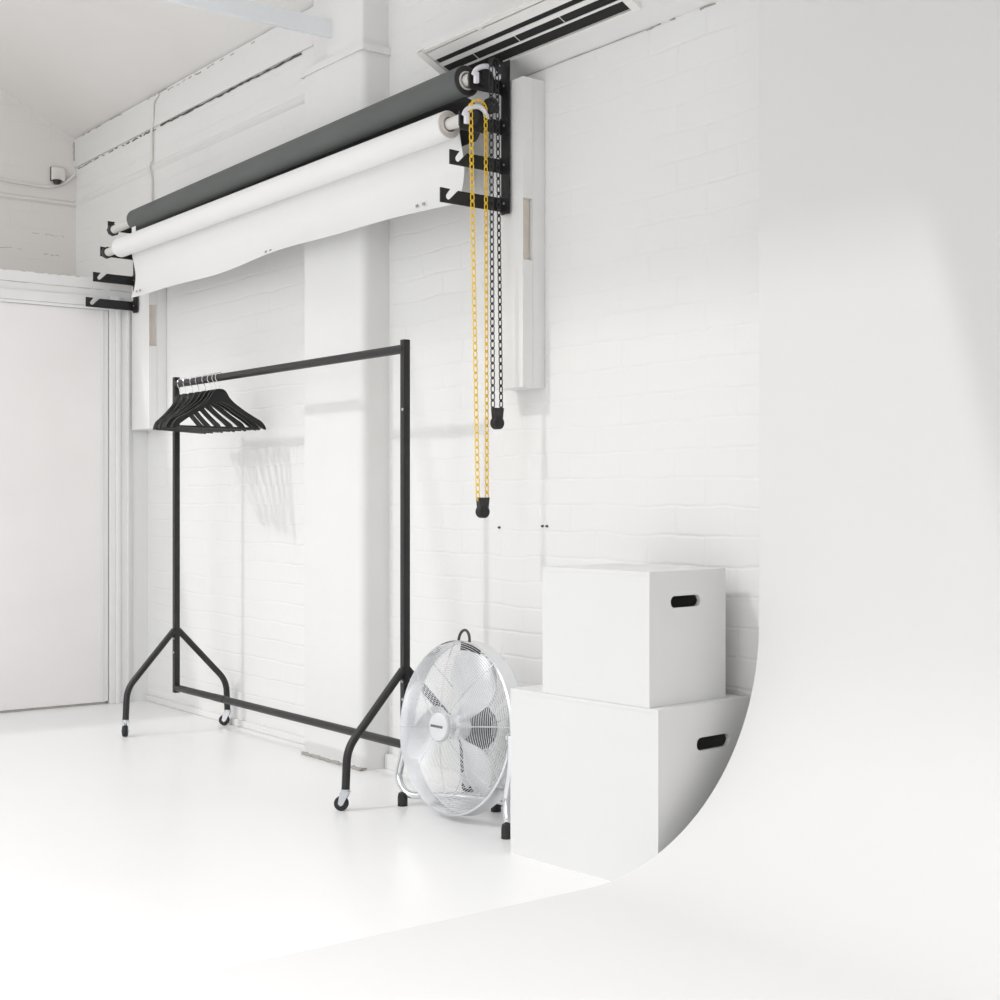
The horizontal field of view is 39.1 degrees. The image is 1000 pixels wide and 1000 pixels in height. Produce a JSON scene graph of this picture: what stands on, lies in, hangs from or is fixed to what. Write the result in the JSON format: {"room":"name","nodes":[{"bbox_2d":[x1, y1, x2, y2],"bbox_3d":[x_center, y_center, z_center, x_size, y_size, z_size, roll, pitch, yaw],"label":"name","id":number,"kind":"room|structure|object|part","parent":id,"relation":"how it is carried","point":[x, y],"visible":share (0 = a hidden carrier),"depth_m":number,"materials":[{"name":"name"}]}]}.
{"room":"studio","nodes":[
{"label":"studio","id":0,"kind":"room"},
{"bbox_2d":[0,89,75,275],"bbox_3d":[-3.638,-1.333,7.023,3.600,4.667,0.302,0,0,-37],"label":"wall","id":1,"kind":"structure","parent":0,"point":[34,237],"depth_m":7.67,"materials":[{"name":"paint"}]},
{"bbox_2d":[0,174,75,187],"bbox_3d":[-2.826,-1.756,7.433,1.191,0.102,0.022,0,0,-37],"label":"cable","id":2,"kind":"object","parent":1,"relation":"attached to","point":[73,175],"visible":1,"depth_m":7.67,"materials":[{"name":"white plastic"}]},
{"bbox_2d":[0,192,76,207],"bbox_3d":[-3.622,-1.639,6.835,3.200,0.033,0.020,0,0,-37],"label":"trim","id":3,"kind":"structure","parent":1,"relation":"attached to","point":[3,195],"depth_m":7.67,"materials":[{"name":"paint"}]},
{"bbox_2d":[50,167,64,184],"bbox_3d":[-2.425,-1.779,7.728,0.078,0.098,0.050,0,0,-37],"label":"security camera","id":4,"kind":"object","parent":1,"relation":"attached to","point":[57,175],"visible":1,"depth_m":7.72,"materials":[{"name":"white plastic"}]},
{"bbox_2d":[0,298,95,309],"bbox_3d":[-3.406,-1.032,6.470,3.300,0.085,0.863,0,0,-37],"label":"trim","id":5,"kind":"structure","parent":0,"point":[4,298],"depth_m":7.12,"materials":[{"name":"paint"}]},
{"bbox_2d":[0,269,147,702],"bbox_3d":[-3.108,-0.042,6.078,3.300,2.085,0.122,0,0,-37],"label":"wall","id":6,"kind":"structure","parent":0,"point":[10,279],"depth_m":6.99,"materials":[{"name":"white paint"}]},
{"bbox_2d":[0,302,107,712],"bbox_3d":[-2.545,0.035,6.457,1.536,1.929,0.049,0,0,-37],"label":"door","id":7,"kind":"structure","parent":6,"relation":"in","point":[54,359],"depth_m":6.74,"materials":[{"name":"paint"}]},
{"bbox_2d":[0,288,131,703],"bbox_3d":[-2.484,0.000,6.464,1.662,2.000,0.022,0,0,-37],"label":"trim","id":8,"kind":"structure","parent":6,"relation":"attached to","point":[120,321],"depth_m":6.91,"materials":[{"name":"white paint"}]},
{"bbox_2d":[0,0,312,138],"bbox_3d":[-0.920,-2.933,3.448,3.600,1.867,9.283,0,0,-37],"label":"ceiling","id":9,"kind":"structure","parent":0,"point":[79,65],"depth_m":6.71,"materials":[{"name":"paint"}]},
{"bbox_2d":[162,0,331,38],"bbox_3d":[-1.868,-1.798,4.447,3.100,0.067,0.022,0,0,-37],"label":"ceiling beam","id":10,"kind":"structure","parent":0,"point":[254,11],"depth_m":5.20,"materials":[{"name":"paint"}]},
{"bbox_2d":[0,700,609,999],"bbox_3d":[-3.567,1.050,3.873,7.300,0.100,5.403,0,0,-37],"label":"floor","id":11,"kind":"structure","parent":0,"point":[184,844],"depth_m":3.95,"materials":[{"name":"paint"}]},
{"bbox_2d":[121,339,472,810],"bbox_3d":[-0.853,0.234,5.386,0.534,1.532,1.862,0,0,-37],"label":"clothes rack","id":12,"kind":"object","parent":11,"relation":"on","point":[403,675],"visible":0.8,"depth_m":4.98,"materials":[{"name":"black metal"}]},
{"bbox_3d":[-1.500,0.744,6.026,0.243,0.378,0.026,0,0,-37],"label":"leg","id":13,"kind":"part","parent":12,"relation":"part of","materials":[{"name":"black paint"}]},
{"bbox_3d":[-1.404,0.151,6.100,0.024,1.367,0.024,0,0,-37],"label":"post","id":14,"kind":"part","parent":12,"relation":"part of","materials":[{"name":"black metal"}]},
{"bbox_2d":[153,379,205,433],"bbox_3d":[-1.380,-0.409,6.070,0.014,0.230,0.413,0,0,18],"label":"clothes hanger","id":15,"kind":"object","parent":12,"relation":"hanging from","point":[194,419],"visible":0.6,"depth_m":6.03,"materials":[{"name":"black plastic"}]},
{"bbox_2d":[157,378,212,433],"bbox_3d":[-1.345,-0.409,6.024,0.015,0.230,0.413,0,0,20],"label":"clothes hanger","id":16,"kind":"object","parent":12,"relation":"hanging from","point":[200,418],"visible":0.69,"depth_m":6.00,"materials":[{"name":"black plastic"}]},
{"bbox_2d":[161,377,222,432],"bbox_3d":[-1.303,-0.409,5.968,0.015,0.230,0.413,0,0,24],"label":"clothes hanger","id":17,"kind":"object","parent":12,"relation":"hanging from","point":[204,412],"visible":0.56,"depth_m":6.03,"materials":[{"name":"black plastic"}]},
{"bbox_2d":[161,376,234,431],"bbox_3d":[-1.266,-0.409,5.920,0.014,0.230,0.413,0,0,33],"label":"clothes hanger","id":18,"kind":"object","parent":12,"relation":"hanging from","point":[209,408],"visible":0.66,"depth_m":5.95,"materials":[{"name":"black plastic"}]},
{"bbox_3d":[-1.302,0.744,6.178,0.256,0.378,0.026,0,0,-37],"label":"leg","id":19,"kind":"part","parent":12,"relation":"part of","materials":[{"name":"black paint"}]},
{"bbox_2d":[164,374,245,430],"bbox_3d":[-1.227,-0.409,5.868,0.015,0.230,0.413,0,0,41],"label":"clothes hanger","id":20,"kind":"object","parent":12,"relation":"hanging from","point":[222,411],"visible":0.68,"depth_m":5.91,"materials":[{"name":"black plastic"}]},
{"bbox_2d":[165,373,255,430],"bbox_3d":[-1.194,-0.409,5.824,0.413,0.230,0.015,0,0,-39],"label":"clothes hanger","id":21,"kind":"object","parent":12,"relation":"hanging from","point":[205,394],"visible":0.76,"depth_m":5.80,"materials":[{"name":"black wood"}]},
{"bbox_2d":[171,373,258,429],"bbox_3d":[-1.169,-0.409,5.791,0.413,0.230,0.015,0,0,-43],"label":"clothes hanger","id":22,"kind":"object","parent":12,"relation":"hanging from","point":[241,416],"visible":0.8,"depth_m":5.83,"materials":[{"name":"black wood"}]},
{"bbox_2d":[172,372,265,429],"bbox_3d":[-1.148,-0.409,5.764,0.413,0.230,0.014,0,0,-36],"label":"clothes hanger","id":23,"kind":"object","parent":12,"relation":"hanging from","point":[218,395],"visible":0.91,"depth_m":5.76,"materials":[{"name":"black wood"}]},
{"bbox_3d":[-0.859,0.813,5.384,0.029,0.029,1.799,0,0,-37],"label":"rail","id":24,"kind":"part","parent":12,"relation":"part of","materials":[{"name":"black metal"}]},
{"bbox_3d":[-0.859,-0.502,5.384,0.031,0.031,1.799,0,0,-37],"label":"hanging rail","id":25,"kind":"part","parent":12,"relation":"part of","materials":[{"name":"black metal"}]},
{"bbox_3d":[-0.411,0.744,4.594,0.243,0.378,0.026,0,0,-37],"label":"leg","id":26,"kind":"part","parent":12,"relation":"part of","materials":[{"name":"black paint"}]},
{"bbox_3d":[-0.315,0.151,4.668,0.024,1.367,0.024,0,0,-37],"label":"post","id":27,"kind":"part","parent":12,"relation":"part of","materials":[{"name":"black metal"}]},
{"bbox_3d":[-0.213,0.744,4.745,0.256,0.378,0.026,0,0,-37],"label":"leg","id":28,"kind":"part","parent":12,"relation":"part of","materials":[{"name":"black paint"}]},
{"bbox_2d":[395,629,518,839],"bbox_3d":[-0.097,0.705,4.439,0.264,0.590,0.622,0,0,-37],"label":"floor fan","id":29,"kind":"object","parent":11,"relation":"on","point":[474,678],"visible":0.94,"depth_m":4.38,"materials":[{"name":"silver metal"}]},
{"bbox_3d":[-0.227,0.749,4.514,0.080,0.168,0.209,0,0,-37],"label":"fan blade","id":30,"kind":"part","parent":29,"relation":"part of","materials":[{"name":"silver metal"}]},
{"bbox_2d":[416,646,509,811],"bbox_3d":[-0.097,0.717,4.444,0.093,0.522,0.525,0,0,-37],"label":"grille","id":31,"kind":"object","parent":29,"relation":"attached to","point":[484,670],"depth_m":4.38,"materials":[{"name":"silver metal"}]},
{"bbox_3d":[-0.113,0.428,4.457,0.013,0.041,0.063,0,0,-41],"label":"handle","id":32,"kind":"part","parent":29,"relation":"part of","materials":[{"name":"plastic"}]},
{"bbox_3d":[-0.084,0.581,4.390,0.165,0.220,0.024,0,0,27],"label":"fan blade","id":33,"kind":"part","parent":29,"relation":"part of","materials":[{"name":"silver metal"}]},
{"bbox_3d":[-0.066,0.824,4.329,0.038,0.180,0.202,0,0,-33],"label":"fan blade","id":34,"kind":"part","parent":29,"relation":"part of","materials":[{"name":"silver metal"}]},
{"bbox_3d":[-0.074,0.722,4.464,0.101,0.140,0.138,0,0,-37],"label":"motor","id":35,"kind":"part","parent":29,"relation":"part of","materials":[{"name":"plastic"}]},
{"bbox_2d":[84,0,999,999],"bbox_3d":[-0.877,-0.194,0.087,7.000,2.388,3.880,0,0,-37],"label":"cove","id":36,"kind":"object","parent":11,"relation":"on","point":[846,846],"visible":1,"depth_m":3.29,"materials":[{"name":"paint"}]},
{"bbox_2d":[510,684,748,880],"bbox_3d":[0.352,0.766,3.898,0.366,0.467,0.557,0,0,-42],"label":"storage box","id":37,"kind":"object","parent":11,"relation":"on","point":[599,789],"visible":0.74,"depth_m":3.73,"materials":[{"name":"paint"}]},
{"bbox_3d":[0.216,0.772,3.785,0.012,0.455,0.545,0,0,-42],"label":"panel","id":38,"kind":"part","parent":37,"relation":"part of","materials":[{"name":"paint"}]},
{"bbox_3d":[0.348,0.539,3.903,0.366,0.012,0.545,0,0,-42],"label":"panel","id":39,"kind":"part","parent":37,"relation":"part of","materials":[{"name":"cardboard"}]},
{"bbox_2d":[543,563,725,707],"bbox_3d":[0.363,0.358,3.845,0.305,0.348,0.396,0,0,-42],"label":"storage box","id":40,"kind":"object","parent":37,"relation":"on","point":[639,635],"visible":1,"depth_m":3.72,"materials":[{"name":"cardboard"}]},
{"bbox_3d":[0.250,0.364,3.752,0.012,0.336,0.384,0,0,-42],"label":"panel","id":41,"kind":"part","parent":40,"relation":"part of","materials":[{"name":"cardboard"}]},
{"bbox_3d":[0.359,0.190,3.850,0.305,0.012,0.384,0,0,-42],"label":"panel","id":42,"kind":"part","parent":40,"relation":"part of","materials":[{"name":"cardboard"}]},
{"bbox_3d":[0.468,0.364,3.948,0.012,0.336,0.384,0,0,-42],"label":"panel","id":43,"kind":"part","parent":40,"relation":"part of","materials":[{"name":"paint"}]},
{"bbox_3d":[0.491,0.358,3.702,0.305,0.348,0.012,0,0,-42],"label":"panel","id":44,"kind":"part","parent":40,"relation":"part of","materials":[{"name":"cardboard"}]},
{"bbox_3d":[0.534,0.766,3.695,0.366,0.467,0.012,0,0,-42],"label":"panel","id":45,"kind":"part","parent":37,"relation":"part of","materials":[{"name":"paint"}]},
{"bbox_3d":[0.480,0.772,4.021,0.012,0.455,0.545,0,0,-42],"label":"panel","id":46,"kind":"part","parent":37,"relation":"part of","materials":[{"name":"paint"}]},
{"bbox_2d":[76,0,758,780],"bbox_3d":[0.479,-0.500,4.323,0.314,3.000,8.983,0,0,-37],"label":"wall","id":47,"kind":"structure","parent":0,"point":[639,444],"depth_m":4.72,"materials":[{"name":"paint"}]},
{"bbox_2d":[132,261,166,430],"bbox_3d":[-1.722,-0.833,6.905,0.091,0.975,0.215,0,0,-37],"label":"mounting board","id":48,"kind":"object","parent":47,"relation":"attached to","point":[149,324],"visible":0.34,"depth_m":6.83,"materials":[{"name":"white paint"}]},
{"bbox_2d":[86,221,137,312],"bbox_3d":[-1.883,-1.164,6.827,0.242,0.492,0.054,0,0,-37],"label":"bracket","id":49,"kind":"object","parent":48,"relation":"attached to","point":[132,306],"visible":0.59,"depth_m":6.87,"materials":[{"name":"black metal"}]},
{"bbox_3d":[-1.885,-0.952,6.827,0.237,0.052,0.052,0,0,-37],"label":"hook arm","id":50,"kind":"part","parent":49,"relation":"part of","materials":[{"name":"black metal"}]},
{"bbox_3d":[-1.871,-1.076,6.837,0.201,0.052,0.052,0,0,-37],"label":"hook arm","id":51,"kind":"part","parent":49,"relation":"part of","materials":[{"name":"black metal"}]},
{"bbox_3d":[-1.857,-1.202,6.848,0.165,0.052,0.052,0,0,-37],"label":"hook arm","id":52,"kind":"part","parent":49,"relation":"part of","materials":[{"name":"black metal"}]},
{"bbox_3d":[-1.842,-1.330,6.860,0.127,0.052,0.052,0,0,-37],"label":"hook arm","id":53,"kind":"part","parent":49,"relation":"part of","materials":[{"name":"black metal"}]},
{"bbox_3d":[-1.787,-1.164,6.897,0.005,0.492,0.049,0,0,-37],"label":"plate","id":54,"kind":"part","parent":49,"relation":"part of","materials":[{"name":"black metal"}]},
{"bbox_2d":[147,93,158,201],"bbox_3d":[-1.703,-1.676,6.924,0.028,0.632,0.109,0,0,-37],"label":"cable","id":55,"kind":"object","parent":47,"relation":"attached to","point":[157,94],"visible":0.97,"depth_m":6.96,"materials":[{"name":"white plastic"}]},
{"bbox_2d":[75,93,304,205],"bbox_3d":[-1.523,-1.648,6.709,0.012,0.040,2.725,0,0,-37],"label":"trim","id":56,"kind":"structure","parent":47,"relation":"attached to","point":[299,100],"depth_m":6.54,"materials":[{"name":"paint"}]},
{"bbox_2d":[74,7,312,167],"bbox_3d":[-1.529,-1.920,6.716,0.012,0.156,2.743,0,0,-37],"label":"ceiling beam","id":57,"kind":"structure","parent":47,"relation":"attached to","point":[277,45],"depth_m":6.54,"materials":[{"name":"white paint"}]},
{"bbox_2d":[145,694,304,744],"bbox_3d":[-1.230,0.985,6.320,0.016,0.030,1.770,0,0,-37],"label":"baseboard","id":58,"kind":"structure","parent":47,"relation":"attached to","point":[241,723],"depth_m":6.25,"materials":[{"name":"white paint"}]},
{"bbox_2d":[301,51,388,770],"bbox_3d":[-0.598,-0.328,5.398,0.128,2.664,0.442,0,0,-37],"label":"pilaster","id":59,"kind":"object","parent":47,"relation":"attached to","point":[347,273],"visible":0.91,"depth_m":5.28,"materials":[{"name":"white paint"}]},
{"bbox_2d":[300,0,390,78],"bbox_3d":[-0.601,-1.860,5.401,0.128,0.400,0.475,0,0,-37],"label":"column","id":60,"kind":"structure","parent":47,"relation":"attached to","point":[357,25],"depth_m":5.26,"materials":[{"name":"white paint"}]},
{"bbox_2d":[385,753,502,798],"bbox_3d":[-0.050,0.973,4.764,0.022,0.055,1.225,0,0,-37],"label":"baseboard","id":61,"kind":"structure","parent":47,"relation":"attached to","point":[391,760],"depth_m":5.00,"materials":[{"name":"white paint"}]},
{"bbox_2d":[494,76,544,390],"bbox_3d":[0.062,-0.854,4.558,0.091,0.987,0.155,0,0,-37],"label":"mounting board","id":62,"kind":"object","parent":47,"relation":"attached to","point":[522,230],"visible":0.94,"depth_m":4.50,"materials":[{"name":"white paint"}]},
{"bbox_2d":[440,60,509,214],"bbox_3d":[-0.078,-1.164,4.454,0.242,0.492,0.047,0,0,-37],"label":"bracket","id":63,"kind":"object","parent":62,"relation":"attached to","point":[461,198],"visible":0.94,"depth_m":4.51,"materials":[{"name":"black metal"}]},
{"bbox_2d":[101,111,463,297],"bbox_3d":[-1.002,-1.106,5.651,0.117,0.309,2.972,0,0,-37],"label":"paper roll","id":64,"kind":"object","parent":63,"relation":"on","point":[402,171],"visible":0.99,"depth_m":5.32,"materials":[{"name":"white paper"}]},
{"bbox_2d":[107,65,479,235],"bbox_3d":[-0.981,-1.258,5.666,0.118,0.236,2.971,0,-1,-37],"label":"paper roll","id":65,"kind":"object","parent":63,"relation":"on","point":[447,91],"visible":0.4,"depth_m":5.15,"materials":[{"name":"grey paper"}]},
{"bbox_3d":[-0.081,-0.952,4.453,0.237,0.052,0.045,0,0,-37],"label":"hook arm","id":66,"kind":"part","parent":63,"relation":"part of","materials":[{"name":"black metal"}]},
{"bbox_3d":[-0.066,-1.076,4.464,0.201,0.052,0.045,0,0,-37],"label":"hook arm","id":67,"kind":"part","parent":63,"relation":"part of","materials":[{"name":"black metal"}]},
{"bbox_3d":[-0.052,-1.202,4.475,0.165,0.052,0.045,0,0,-37],"label":"hook arm","id":68,"kind":"part","parent":63,"relation":"part of","materials":[{"name":"black metal"}]},
{"bbox_3d":[-0.037,-1.330,4.487,0.127,0.052,0.045,0,0,-37],"label":"hook arm","id":69,"kind":"part","parent":63,"relation":"part of","materials":[{"name":"black metal"}]},
{"bbox_3d":[0.018,-1.164,4.524,0.005,0.492,0.042,0,0,-37],"label":"plate","id":70,"kind":"part","parent":63,"relation":"part of","materials":[{"name":"black metal"}]},
{"bbox_2d":[459,97,497,133],"bbox_3d":[-0.067,-1.226,4.458,0.145,0.113,0.040,0,0,-37],"label":"pulley","id":71,"kind":"object","parent":62,"relation":"hanging from","point":[478,111],"visible":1,"depth_m":4.45,"materials":[{"name":"white plastic"}]},
{"bbox_2d":[468,99,489,517],"bbox_3d":[-0.066,-0.604,4.444,0.078,1.322,0.026,0,0,-37],"label":"pull chain","id":72,"kind":"object","parent":71,"relation":"hanging from","point":[482,510],"visible":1,"depth_m":4.44,"materials":[{"name":"yellow plastic"}]},
{"bbox_2d":[469,58,504,93],"bbox_3d":[-0.043,-1.357,4.476,0.129,0.107,0.040,0,0,-37],"label":"pulley","id":73,"kind":"object","parent":62,"relation":"hanging from","point":[479,77],"visible":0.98,"depth_m":4.47,"materials":[{"name":"white plastic"}]},
{"bbox_2d":[489,57,503,429],"bbox_3d":[-0.012,-0.812,4.462,0.054,1.177,0.026,0,0,-37],"label":"pull chain","id":74,"kind":"object","parent":73,"relation":"hanging from","point":[497,422],"visible":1,"depth_m":4.46,"materials":[{"name":"black plastic"}]},
{"bbox_2d":[419,0,718,95],"bbox_3d":[1.406,-1.486,2.683,0.224,0.208,5.248,0,0,-37],"label":"ceiling","id":75,"kind":"structure","parent":0,"point":[651,13],"depth_m":4.29,"materials":[{"name":"white paint"}]},
{"bbox_2d":[417,0,641,74],"bbox_3d":[0.066,-1.458,4.381,0.154,0.087,0.935,0,0,-37],"label":"ceiling vent","id":76,"kind":"object","parent":75,"relation":"in","point":[531,26],"visible":0.88,"depth_m":4.37,"materials":[{"name":"metal"}]},
{"bbox_3d":[0.036,-1.483,4.350,0.036,0.023,0.881,0,0,-37],"label":"panel","id":77,"kind":"part","parent":76,"relation":"part of","materials":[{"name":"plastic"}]}
]}

